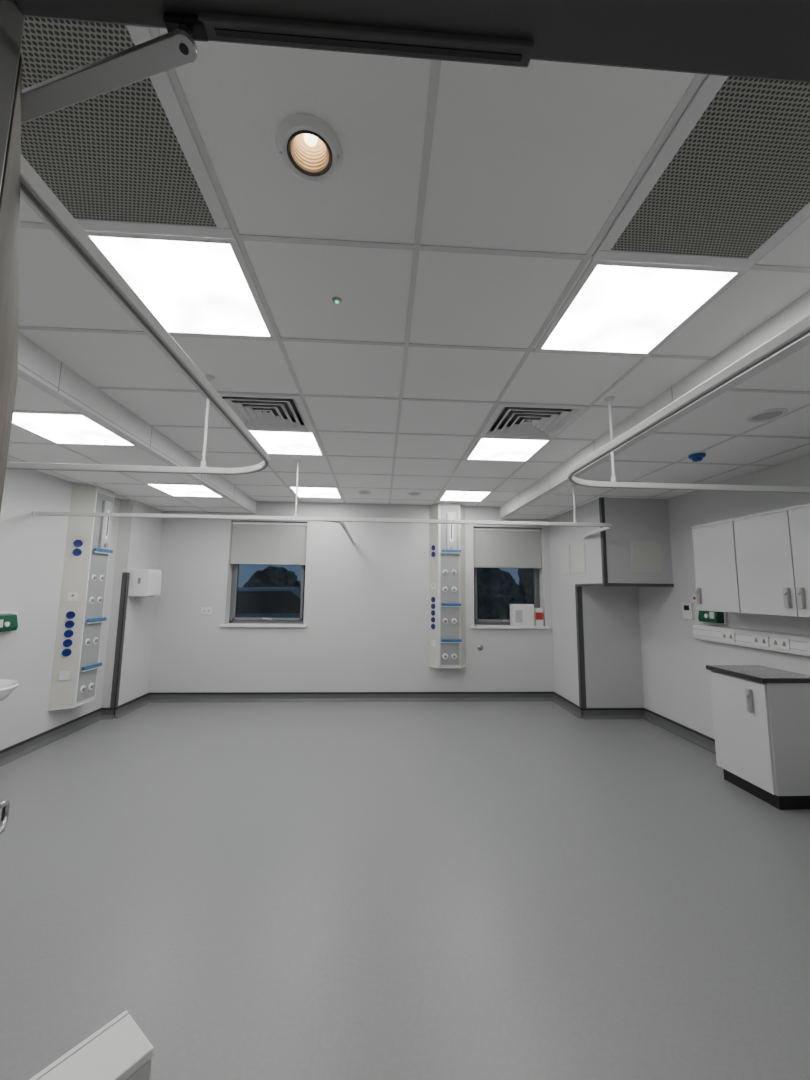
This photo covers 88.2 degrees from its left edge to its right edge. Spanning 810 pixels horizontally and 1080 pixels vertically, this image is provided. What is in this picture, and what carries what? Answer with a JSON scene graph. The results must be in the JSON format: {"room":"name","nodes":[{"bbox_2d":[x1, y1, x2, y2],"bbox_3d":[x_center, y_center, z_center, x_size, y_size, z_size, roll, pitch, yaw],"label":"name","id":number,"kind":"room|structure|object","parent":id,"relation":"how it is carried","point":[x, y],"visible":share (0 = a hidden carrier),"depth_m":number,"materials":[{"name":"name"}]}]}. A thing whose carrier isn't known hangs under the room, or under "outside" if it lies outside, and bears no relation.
{"room":"hospital ward","nodes":[
{"label":"hospital ward","id":0,"kind":"room"},
{"bbox_2d":[0,460,163,749],"bbox_3d":[-3.243,0.281,1.945,0.295,2.772,7.300,1,-7,-3],"label":"wall","id":1,"kind":"structure","parent":0,"point":[32,549],"depth_m":3.92,"materials":[{"name":"paint"}]},
{"bbox_2d":[0,610,17,631],"bbox_3d":[-3.274,0.670,3.416,0.118,0.170,0.310,1,-7,-3],"label":"sign","id":2,"kind":"object","parent":1,"relation":"attached to","point":[8,619],"visible":1,"depth_m":3.42,"materials":[{"name":"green plastic"}]},
{"bbox_2d":[0,679,18,700],"bbox_3d":[-3.015,0.987,2.853,0.577,0.323,0.546,1,-7,-3],"label":"basin","id":3,"kind":"object","parent":1,"relation":"attached to","point":[7,687],"visible":1,"depth_m":2.95,"materials":[{"name":"white ceramic"}]},
{"bbox_2d":[0,693,149,766],"bbox_3d":[-3.215,1.724,2.749,0.195,0.100,5.370,1,-7,-3],"label":"baseboard","id":4,"kind":"structure","parent":1,"relation":"attached to","point":[6,757],"depth_m":4.17,"materials":[{"name":"grey plastic"}]},
{"bbox_2d":[47,483,114,710],"bbox_3d":[-3.273,0.552,4.343,0.214,2.207,0.522,1,-7,-3],"label":"medical service panel","id":5,"kind":"object","parent":1,"relation":"attached to","point":[76,664],"visible":1,"depth_m":4.20,"materials":[{"name":"grey plastic"}]},
{"bbox_2d":[58,671,69,680],"bbox_3d":[-3.296,1.314,4.044,0.080,0.080,0.006,6,-8,-36],"label":"switch plate","id":6,"kind":"object","parent":5,"relation":"attached to","point":[62,675],"depth_m":4.04,"materials":[{"name":"white plastic"}]},
{"bbox_2d":[62,648,71,655],"bbox_3d":[-3.292,1.095,4.068,0.076,0.076,0.012,6,-8,-36],"label":"power socket","id":7,"kind":"object","parent":5,"relation":"attached to","point":[65,651],"depth_m":4.07,"materials":[{"name":"blue plastic"}]},
{"bbox_2d":[63,639,72,646],"bbox_3d":[-3.291,1.006,4.078,0.076,0.076,0.012,6,-8,-36],"label":"power socket","id":8,"kind":"object","parent":5,"relation":"attached to","point":[66,642],"depth_m":4.08,"materials":[{"name":"blue plastic"}]},
{"bbox_2d":[64,630,73,637],"bbox_3d":[-3.289,0.916,4.089,0.076,0.076,0.012,6,-8,-36],"label":"power socket","id":9,"kind":"object","parent":5,"relation":"attached to","point":[67,633],"depth_m":4.09,"materials":[{"name":"blue plastic"}]},
{"bbox_2d":[65,620,74,627],"bbox_3d":[-3.288,0.827,4.100,0.076,0.076,0.012,6,-8,-36],"label":"power socket","id":10,"kind":"object","parent":5,"relation":"attached to","point":[68,623],"depth_m":4.10,"materials":[{"name":"blue plastic"}]},
{"bbox_2d":[66,611,75,618],"bbox_3d":[-3.287,0.738,4.110,0.076,0.076,0.012,6,-8,-36],"label":"power socket","id":11,"kind":"object","parent":5,"relation":"attached to","point":[69,614],"depth_m":4.11,"materials":[{"name":"blue plastic"}]},
{"bbox_2d":[67,592,77,600],"bbox_3d":[-3.287,0.559,4.134,0.080,0.080,0.006,6,-8,-36],"label":"switch plate","id":12,"kind":"object","parent":5,"relation":"attached to","point":[71,596],"depth_m":4.13,"materials":[{"name":"white plastic"}]},
{"bbox_2d":[73,548,81,555],"bbox_3d":[-3.280,0.122,4.184,0.076,0.076,0.012,6,-8,-36],"label":"power socket","id":13,"kind":"object","parent":5,"relation":"attached to","point":[76,551],"depth_m":4.19,"materials":[{"name":"blue plastic"}]},
{"bbox_2d":[73,540,82,546],"bbox_3d":[-3.279,0.033,4.195,0.076,0.076,0.012,6,-8,-36],"label":"power socket","id":14,"kind":"object","parent":5,"relation":"attached to","point":[76,543],"depth_m":4.19,"materials":[{"name":"blue plastic"}]},
{"bbox_2d":[110,572,129,707],"bbox_3d":[-3.297,1.147,4.838,0.055,1.540,0.055,1,-7,-3],"label":"trim","id":15,"kind":"structure","parent":1,"relation":"attached to","point":[125,575],"depth_m":4.82,"materials":[{"name":"grey"}]},
{"bbox_2d":[128,569,161,596],"bbox_3d":[-3.162,0.525,5.097,0.230,0.331,0.284,1,-7,-3],"label":"dispenser","id":16,"kind":"object","parent":1,"relation":"attached to","point":[143,582],"visible":1,"depth_m":4.97,"materials":[{"name":"white plastic"}]},
{"bbox_2d":[7,377,248,512],"bbox_3d":[-2.604,-0.755,3.080,1.360,0.100,5.370,1,-7,-3],"label":"ceiling","id":17,"kind":"structure","parent":0,"point":[28,396],"depth_m":3.50,"materials":[{"name":"tile"}]},
{"bbox_2d":[12,410,136,446],"bbox_3d":[-2.237,-0.731,2.780,0.595,0.007,0.595,1,-7,-3],"label":"ceiling light panel","id":18,"kind":"object","parent":17,"relation":"attached to","point":[56,427],"visible":0.91,"depth_m":2.76,"materials":[{"name":"white plastic"}]},
{"bbox_2d":[143,483,223,497],"bbox_3d":[-2.337,-0.528,4.486,0.595,0.007,0.595,1,-7,-3],"label":"ceiling light panel","id":19,"kind":"object","parent":17,"relation":"attached to","point":[172,489],"visible":0.91,"depth_m":4.46,"materials":[{"name":"white plastic"}]},
{"bbox_2d":[149,502,553,692],"bbox_3d":[-0.327,0.788,5.889,6.580,2.772,0.300,1,-7,-3],"label":"wall","id":20,"kind":"structure","parent":0,"point":[366,602],"depth_m":5.68,"materials":[{"name":"paint"}]},
{"bbox_2d":[18,331,255,513],"bbox_3d":[-1.937,-0.819,3.126,0.065,0.275,5.370,1,-7,-3],"label":"ceiling beam","id":21,"kind":"structure","parent":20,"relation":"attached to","point":[31,355],"depth_m":2.62,"materials":[{"name":"white"}]},
{"bbox_2d":[18,362,255,511],"bbox_3d":[-1.905,-0.770,3.122,0.002,0.172,5.370,1,-7,-3],"label":"trim","id":22,"kind":"structure","parent":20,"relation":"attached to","point":[61,362],"depth_m":2.58,"materials":[{"name":"grey metal"}]},
{"bbox_2d":[201,607,211,613],"bbox_3d":[-2.646,0.946,5.577,0.140,0.090,0.020,1,-7,-3],"label":"power socket","id":23,"kind":"object","parent":20,"relation":"attached to","point":[204,610],"visible":1,"depth_m":5.57,"materials":[{"name":"white plastic"}]},
{"bbox_2d":[219,623,306,626],"bbox_3d":[-1.893,1.156,5.668,1.140,0.032,0.210,1,-7,-3],"label":"windowsill","id":24,"kind":"structure","parent":20,"relation":"attached to","point":[228,624],"depth_m":5.58,"materials":[{"name":"white plastic"}]},
{"bbox_2d":[229,564,305,623],"bbox_3d":[-1.892,0.455,5.862,1.040,1.410,0.110,1,-7,-3],"label":"window","id":25,"kind":"structure","parent":20,"relation":"in","point":[235,569],"depth_m":5.79,"materials":[{"name":"grey"}]},
{"bbox_2d":[230,521,306,564],"bbox_3d":[-1.881,0.044,5.806,1.024,0.592,0.044,1,-7,-3],"label":"roller blind","id":26,"kind":"object","parent":20,"relation":"attached to","point":[271,543],"visible":0.86,"depth_m":5.79,"materials":[{"name":"grey fabric"}]},
{"bbox_2d":[149,694,553,702],"bbox_3d":[-0.639,2.088,5.540,5.375,0.100,0.050,1,-7,-3],"label":"baseboard","id":27,"kind":"structure","parent":20,"relation":"attached to","point":[153,698],"depth_m":5.54,"materials":[{"name":"grey plastic"}]},
{"bbox_2d":[149,692,553,693],"bbox_3d":[-0.639,2.036,5.562,5.375,0.020,0.018,1,-7,-3],"label":"trim","id":28,"kind":"structure","parent":20,"relation":"attached to","point":[155,692],"depth_m":5.55,"materials":[{"name":"grey"}]},
{"bbox_2d":[428,503,465,667],"bbox_3d":[0.594,0.599,5.706,0.522,2.215,0.214,1,-7,-3],"label":"medical service panel","id":29,"kind":"object","parent":20,"relation":"attached to","point":[447,613],"visible":1,"depth_m":5.67,"materials":[{"name":"grey metal"}]},
{"bbox_2d":[477,644,482,650],"bbox_3d":[1.032,1.475,5.729,0.090,0.090,0.020,1,-7,-3],"label":"sensor","id":30,"kind":"object","parent":20,"relation":"attached to","point":[479,647],"visible":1,"depth_m":5.72,"materials":[{"name":"silver metal"}]},
{"bbox_2d":[474,568,539,624],"bbox_3d":[1.452,0.526,6.050,1.000,1.390,0.110,1,-7,-3],"label":"window","id":31,"kind":"structure","parent":20,"relation":"in","point":[536,588],"depth_m":5.99,"materials":[{"name":"grey"}]},
{"bbox_2d":[474,528,541,568],"bbox_3d":[1.463,0.116,5.993,0.984,0.572,0.044,1,-7,-3],"label":"roller blind","id":32,"kind":"object","parent":20,"relation":"attached to","point":[493,547],"visible":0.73,"depth_m":5.98,"materials":[{"name":"grey fabric"}]},
{"bbox_2d":[471,625,549,628],"bbox_3d":[1.451,1.217,5.856,1.100,0.032,0.210,1,-7,-3],"label":"windowsill","id":33,"kind":"structure","parent":20,"relation":"attached to","point":[474,626],"depth_m":5.76,"materials":[{"name":"white plastic"}]},
{"bbox_2d":[510,604,534,625],"bbox_3d":[1.643,1.052,5.872,0.300,0.302,0.152,1,-7,-3],"label":"cardboard box","id":34,"kind":"object","parent":33,"relation":"on","point":[520,614],"visible":1,"depth_m":5.80,"materials":[{"name":"white cardboard"}]},
{"bbox_2d":[515,610,522,622],"bbox_3d":[1.577,1.058,5.792,0.100,0.170,0.002,1,-7,-3],"label":"label","id":35,"kind":"object","parent":34,"relation":"attached to","point":[518,613],"depth_m":5.79,"materials":[{"name":"grey paper"}]},
{"bbox_2d":[534,608,542,625],"bbox_3d":[1.874,1.080,5.862,0.110,0.250,0.062,1,-7,-3],"label":"packet","id":36,"kind":"object","parent":33,"relation":"on","point":[538,612],"visible":0.83,"depth_m":5.83,"materials":[{"name":"cardboard"}]},
{"bbox_2d":[500,387,672,516],"bbox_3d":[1.509,-0.707,3.315,0.002,0.172,5.370,1,-7,-3],"label":"trim","id":37,"kind":"structure","parent":20,"relation":"attached to","point":[671,387],"depth_m":4.21,"materials":[{"name":"grey metal"}]},
{"bbox_2d":[500,291,809,518],"bbox_3d":[1.542,-0.755,3.322,0.065,0.275,5.370,1,-7,-3],"label":"ceiling beam","id":38,"kind":"structure","parent":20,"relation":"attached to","point":[797,310],"depth_m":2.32,"materials":[{"name":"white"}]},
{"bbox_2d":[0,701,809,1079],"bbox_3d":[-0.123,1.766,1.962,6.580,0.100,7.320,1,-7,-3],"label":"floor","id":39,"kind":"structure","parent":0,"point":[498,890],"depth_m":1.99,"materials":[{"name":"plastic"}]},
{"bbox_2d":[29,1010,153,1079],"bbox_3d":[-0.688,1.334,0.807,0.163,0.470,0.295,-4,-8,35],"label":"waste bin","id":40,"kind":"object","parent":39,"relation":"on","point":[119,1050],"visible":1,"depth_m":0.90,"materials":[{"name":"white metal"}]},
{"bbox_2d":[710,671,809,809],"bbox_3d":[2.720,1.465,3.161,0.477,0.850,0.503,1,-7,-3],"label":"base cabinet","id":41,"kind":"object","parent":39,"relation":"on","point":[762,730],"visible":0.94,"depth_m":2.96,"materials":[{"name":"grey laminate"}]},
{"bbox_2d":[706,665,809,682],"bbox_3d":[2.735,1.025,3.213,0.459,0.033,0.525,1,-7,-3],"label":"countertop","id":42,"kind":"structure","parent":41,"relation":"on","point":[758,673],"depth_m":3.13,"materials":[{"name":"grey laminate"}]},
{"bbox_2d":[18,28,809,505],"bbox_3d":[-0.196,-0.874,3.235,3.420,0.100,5.370,1,-7,-3],"label":"ceiling","id":43,"kind":"structure","parent":0,"point":[539,156],"depth_m":1.59,"materials":[{"name":"tile"}]},
{"bbox_2d":[20,17,234,238],"bbox_3d":[-0.863,-1.078,1.127,0.594,0.010,0.594,1,-7,-3],"label":"ceiling vent","id":44,"kind":"object","parent":43,"relation":"in","point":[126,159],"visible":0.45,"depth_m":1.15,"materials":[{"name":"grey metal"}]},
{"bbox_2d":[6,154,269,474],"bbox_3d":[-1.531,-0.699,1.952,3.229,0.584,1.430,-4,-8,33],"label":"track","id":45,"kind":"object","parent":43,"relation":"hanging from","point":[32,186],"visible":1,"depth_m":1.04,"materials":[{"name":"white metal"}]},
{"bbox_2d":[85,231,276,339],"bbox_3d":[-0.897,-1.010,1.712,0.595,0.007,0.595,1,-7,-3],"label":"ceiling light panel","id":46,"kind":"object","parent":43,"relation":"attached to","point":[193,286],"visible":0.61,"depth_m":1.65,"materials":[{"name":"white plastic"}]},
{"bbox_2d":[218,392,314,431],"bbox_3d":[-0.965,-0.915,2.887,0.594,0.100,0.594,1,-7,-3],"label":"ceiling vent","id":47,"kind":"object","parent":43,"relation":"in","point":[272,412],"visible":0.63,"depth_m":2.91,"materials":[{"name":"white plastic"}]},
{"bbox_2d":[249,430,324,455],"bbox_3d":[-1.000,-0.801,3.466,0.595,0.007,0.595,1,-7,-3],"label":"ceiling light panel","id":48,"kind":"object","parent":43,"relation":"attached to","point":[300,443],"visible":0.67,"depth_m":3.44,"materials":[{"name":"white plastic"}]},
{"bbox_2d":[276,113,342,182],"bbox_3d":[-0.261,-1.100,1.155,0.180,0.090,0.180,1,-7,-3],"label":"recessed light","id":49,"kind":"object","parent":43,"relation":"in","point":[308,146],"visible":1,"depth_m":1.16,"materials":[{"name":"white plastic"}]},
{"bbox_2d":[287,486,342,498],"bbox_3d":[-1.102,-0.592,5.221,0.595,0.007,0.595,1,-7,-3],"label":"ceiling light panel","id":50,"kind":"object","parent":43,"relation":"attached to","point":[303,492],"visible":0.94,"depth_m":5.21,"materials":[{"name":"white plastic"}]},
{"bbox_2d":[32,460,611,544],"bbox_3d":[-0.624,-0.339,4.871,5.529,0.584,1.950,1,-7,-3],"label":"track","id":51,"kind":"object","parent":43,"relation":"hanging from","point":[605,526],"visible":1,"depth_m":3.91,"materials":[{"name":"white metal"}]},
{"bbox_2d":[332,297,341,303],"bbox_3d":[-0.284,-0.996,1.746,0.042,0.014,0.042,1,-7,-3],"label":"recessed light","id":52,"kind":"object","parent":43,"relation":"in","point":[337,300],"visible":1,"depth_m":1.74,"materials":[{"name":"grey"}]},
{"bbox_2d":[358,491,370,494],"bbox_3d":[-0.502,-0.587,5.185,0.163,0.014,0.163,1,-7,-3],"label":"ceiling speaker","id":53,"kind":"object","parent":43,"relation":"attached to","point":[359,492],"visible":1,"depth_m":5.17,"materials":[{"name":"white plastic"}]},
{"bbox_2d":[8,27,809,518],"bbox_3d":[-0.148,-0.740,3.222,6.280,0.170,5.370,1,-7,-3],"label":"ceiling grid","id":54,"kind":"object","parent":43,"relation":"attached to","point":[416,247],"depth_m":1.84,"materials":[{"name":"white metal"}]},
{"bbox_2d":[408,492,420,495],"bbox_3d":[0.117,-0.576,5.220,0.163,0.014,0.163,1,-7,-3],"label":"ceiling speaker","id":55,"kind":"object","parent":43,"relation":"attached to","point":[409,493],"visible":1,"depth_m":5.19,"materials":[{"name":"white plastic"}]},
{"bbox_2d":[438,490,493,501],"bbox_3d":[0.755,-0.558,5.326,0.595,0.007,0.595,1,-7,-3],"label":"ceiling light panel","id":56,"kind":"object","parent":43,"relation":"attached to","point":[447,495],"visible":1,"depth_m":5.29,"materials":[{"name":"white plastic"}]},
{"bbox_2d":[464,437,553,461],"bbox_3d":[0.858,-0.767,3.571,0.595,0.007,0.595,1,-7,-3],"label":"ceiling light panel","id":57,"kind":"object","parent":43,"relation":"attached to","point":[483,449],"visible":0.99,"depth_m":3.55,"materials":[{"name":"white plastic"}]},
{"bbox_2d":[478,403,589,439],"bbox_3d":[0.884,-0.881,2.991,0.594,0.100,0.594,1,-7,-3],"label":"ceiling vent","id":58,"kind":"object","parent":43,"relation":"in","point":[508,420],"visible":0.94,"depth_m":3.01,"materials":[{"name":"white plastic"}]},
{"bbox_2d":[534,260,750,356],"bbox_3d":[0.960,-0.976,1.817,0.595,0.007,0.595,1,-7,-3],"label":"ceiling light panel","id":59,"kind":"object","parent":43,"relation":"attached to","point":[617,308],"visible":1,"depth_m":1.75,"materials":[{"name":"white plastic"}]},
{"bbox_2d":[567,314,809,492],"bbox_3d":[1.998,-0.695,1.643,2.172,0.584,2.002,1,-7,-3],"label":"track","id":60,"kind":"object","parent":43,"relation":"hanging from","point":[801,328],"visible":1,"depth_m":1.62,"materials":[{"name":"white metal"}]},
{"bbox_2d":[592,75,809,268],"bbox_3d":[0.987,-1.044,1.231,0.594,0.010,0.594,1,-7,-3],"label":"ceiling vent","id":61,"kind":"object","parent":43,"relation":"in","point":[730,181],"visible":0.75,"depth_m":1.22,"materials":[{"name":"white plastic"}]},
{"bbox_2d":[551,586,643,707],"bbox_3d":[2.454,1.380,5.427,0.760,1.550,0.800,1,-7,-3],"label":"wall pier","id":62,"kind":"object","parent":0,"point":[611,619],"visible":0.79,"depth_m":5.07,"materials":[{"name":"paint"}]},
{"bbox_2d":[549,497,672,585],"bbox_3d":[2.486,0.099,5.263,0.760,0.957,1.430,1,-7,-3],"label":"wall","id":63,"kind":"structure","parent":0,"point":[631,519],"depth_m":4.60,"materials":[{"name":"paint"}]},
{"bbox_2d":[560,546,570,574],"bbox_3d":[2.087,0.272,5.457,0.009,0.350,0.280,1,-7,-3],"label":"access panel","id":64,"kind":"object","parent":63,"relation":"attached to","point":[564,552],"visible":1,"depth_m":5.43,"materials":[{"name":"grey paint"}]},
{"bbox_2d":[573,543,585,573],"bbox_3d":[2.110,0.226,5.070,0.009,0.350,0.300,1,-7,-3],"label":"access panel","id":65,"kind":"object","parent":63,"relation":"attached to","point":[579,565],"visible":1,"depth_m":5.05,"materials":[{"name":"grey paint"}]},
{"bbox_2d":[575,587,586,707],"bbox_3d":[2.119,1.280,5.043,0.055,1.450,0.065,1,-7,-3],"label":"trim","id":66,"kind":"structure","parent":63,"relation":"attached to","point":[578,590],"depth_m":5.02,"materials":[{"name":"grey"}]},
{"bbox_2d":[575,497,673,586],"bbox_3d":[2.504,0.060,4.887,0.768,0.969,0.688,1,-7,-3],"label":"trim","id":67,"kind":"structure","parent":63,"relation":"attached to","point":[601,499],"depth_m":4.51,"materials":[{"name":"grey"}]},
{"bbox_2d":[630,541,661,572],"bbox_3d":[2.616,0.183,4.535,0.340,0.340,0.009,1,-7,-3],"label":"access panel","id":68,"kind":"object","parent":63,"relation":"attached to","point":[645,555],"visible":1,"depth_m":4.53,"materials":[{"name":"grey paint"}]},
{"bbox_2d":[507,344,809,518],"bbox_3d":[2.257,-0.665,3.354,1.460,0.100,5.370,1,-7,-3],"label":"ceiling","id":69,"kind":"structure","parent":0,"point":[727,413],"depth_m":2.93,"materials":[{"name":"tile"}]},
{"bbox_2d":[688,451,705,461],"bbox_3d":[2.170,-0.615,3.106,0.112,0.060,0.112,1,-7,-3],"label":"smoke detector","id":70,"kind":"object","parent":69,"relation":"attached to","point":[696,456],"visible":1,"depth_m":3.08,"materials":[{"name":"blue plastic"}]},
{"bbox_2d":[746,408,787,422],"bbox_3d":[2.100,-0.720,2.428,0.184,0.014,0.184,1,-7,-3],"label":"ceiling speaker","id":71,"kind":"object","parent":69,"relation":"attached to","point":[775,413],"visible":1,"depth_m":2.42,"materials":[{"name":"white plastic"}]},
{"bbox_2d":[751,411,782,420],"bbox_3d":[2.100,-0.720,2.428,0.155,0.005,0.155,1,-7,-3],"label":"speaker grille","id":72,"kind":"object","parent":71,"relation":"attached to","point":[761,415],"depth_m":2.42,"materials":[{"name":"grey"}]},
{"bbox_2d":[638,454,809,738],"bbox_3d":[3.103,0.399,2.303,0.150,2.772,7.300,1,-7,-3],"label":"wall","id":73,"kind":"structure","parent":0,"point":[676,678],"depth_m":4.18,"materials":[{"name":"paint"}]},
{"bbox_2d":[553,692,715,754],"bbox_3d":[2.553,1.830,3.074,0.810,0.100,5.370,1,-7,-3],"label":"baseboard","id":74,"kind":"structure","parent":73,"relation":"attached to","point":[694,738],"depth_m":4.90,"materials":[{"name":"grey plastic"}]},
{"bbox_2d":[682,603,694,619],"bbox_3d":[2.895,0.729,4.274,0.038,0.160,0.130,1,-7,-3],"label":"thermostat","id":75,"kind":"object","parent":73,"relation":"attached to","point":[687,608],"visible":1,"depth_m":4.25,"materials":[{"name":"white plastic"}]},
{"bbox_2d":[698,611,728,624],"bbox_3d":[2.874,0.700,3.954,0.118,0.170,0.310,1,-7,-3],"label":"box","id":76,"kind":"object","parent":73,"relation":"attached to","point":[703,616],"visible":0.68,"depth_m":3.83,"materials":[{"name":"green plastic"}]},
{"bbox_2d":[692,519,740,612],"bbox_3d":[2.780,0.231,3.580,0.358,0.760,0.450,1,-7,-3],"label":"upper cabinet","id":77,"kind":"object","parent":73,"relation":"attached to","point":[714,548],"visible":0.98,"depth_m":3.54,"materials":[{"name":"grey laminate"}]},
{"bbox_2d":[692,624,809,656],"bbox_3d":[2.947,0.768,2.981,0.072,0.155,2.350,1,-7,-3],"label":"cable trunking","id":78,"kind":"object","parent":73,"relation":"attached to","point":[798,644],"visible":1,"depth_m":3.45,"materials":[{"name":"white plastic"}]},
{"bbox_2d":[721,631,735,641],"bbox_3d":[2.875,0.856,3.718,0.010,0.085,0.140,1,-7,-3],"label":"double socket","id":79,"kind":"object","parent":78,"relation":"attached to","point":[726,636],"depth_m":3.71,"materials":[{"name":"white plastic"}]},
{"bbox_2d":[752,634,769,646],"bbox_3d":[2.894,0.818,3.401,0.010,0.085,0.140,1,-7,-3],"label":"double socket","id":80,"kind":"object","parent":78,"relation":"attached to","point":[758,640],"depth_m":3.40,"materials":[{"name":"white plastic"}]},
{"bbox_2d":[771,637,789,649],"bbox_3d":[2.904,0.798,3.232,0.010,0.085,0.140,1,-7,-3],"label":"double socket","id":81,"kind":"object","parent":78,"relation":"attached to","point":[777,643],"depth_m":3.23,"materials":[{"name":"white plastic"}]},
{"bbox_2d":[733,503,809,617],"bbox_3d":[2.820,0.150,2.899,0.358,0.760,0.916,1,-7,-3],"label":"upper cabinet","id":82,"kind":"object","parent":73,"relation":"attached to","point":[773,547],"visible":1,"depth_m":3.02,"materials":[{"name":"grey laminate"}]},
{"bbox_3d":[-0.002,0.128,0.348,6.280,2.772,0.140,1,-7,-3],"label":"wall","id":83,"kind":"structure","parent":0,"visible":0},
{"bbox_2d":[0,55,21,834],"bbox_3d":[-0.799,0.511,0.764,0.138,2.077,1.056,7,-9,-42],"label":"door","id":84,"kind":"structure","parent":83,"relation":"in","point":[10,187],"depth_m":0.66,"materials":[{"name":"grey wood"}]},
{"bbox_2d":[21,12,533,123],"bbox_3d":[-0.189,-0.586,0.508,0.686,0.036,0.076,0,-7,4],"label":"door closer","id":85,"kind":"object","parent":83,"relation":"in","point":[176,48],"depth_m":0.50,"materials":[{"name":"grey paint"}]},
{"bbox_2d":[0,0,809,191],"bbox_3d":[0.162,0.419,0.317,1.325,2.190,0.168,1,-7,-3],"label":"trim","id":86,"kind":"structure","parent":83,"relation":"attached to","point":[757,39],"depth_m":0.48,"materials":[{"name":"grey paint"}]},
{"label":"outside","id":87,"kind":"structure","parent":0,"visible":0},
{"bbox_3d":[-0.951,3.514,15.717,28.000,0.280,19.900,1,-7,-3],"label":"ground","id":88,"kind":"structure","parent":87,"visible":0},
{"bbox_2d":[236,587,302,620],"bbox_3d":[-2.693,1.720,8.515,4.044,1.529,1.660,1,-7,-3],"label":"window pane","id":89,"kind":"object","parent":88,"relation":"on","point":[268,602],"visible":0.04,"depth_m":7.77,"materials":[{"name":"black glass"}]},
{"bbox_2d":[243,566,300,586],"bbox_3d":[-3.759,1.874,11.864,1.943,2.282,1.714,1,-7,-3],"label":"shrub","id":90,"kind":"object","parent":88,"relation":"on","point":[271,576],"visible":0.29,"depth_m":11.52,"materials":[{"name":"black plant"}]},
{"bbox_2d":[477,568,522,618],"bbox_3d":[2.272,1.855,11.513,1.879,2.432,1.739,1,-7,-3],"label":"shrub","id":91,"kind":"object","parent":88,"relation":"on","point":[497,589],"visible":0.32,"depth_m":10.92,"materials":[{"name":"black plant"}]},
{"bbox_2d":[517,568,533,603],"bbox_3d":[4.210,1.171,12.011,1.975,4.178,1.732,1,-7,-3],"label":"shrub","id":92,"kind":"object","parent":88,"relation":"on","point":[525,575],"visible":0.09,"depth_m":11.65,"materials":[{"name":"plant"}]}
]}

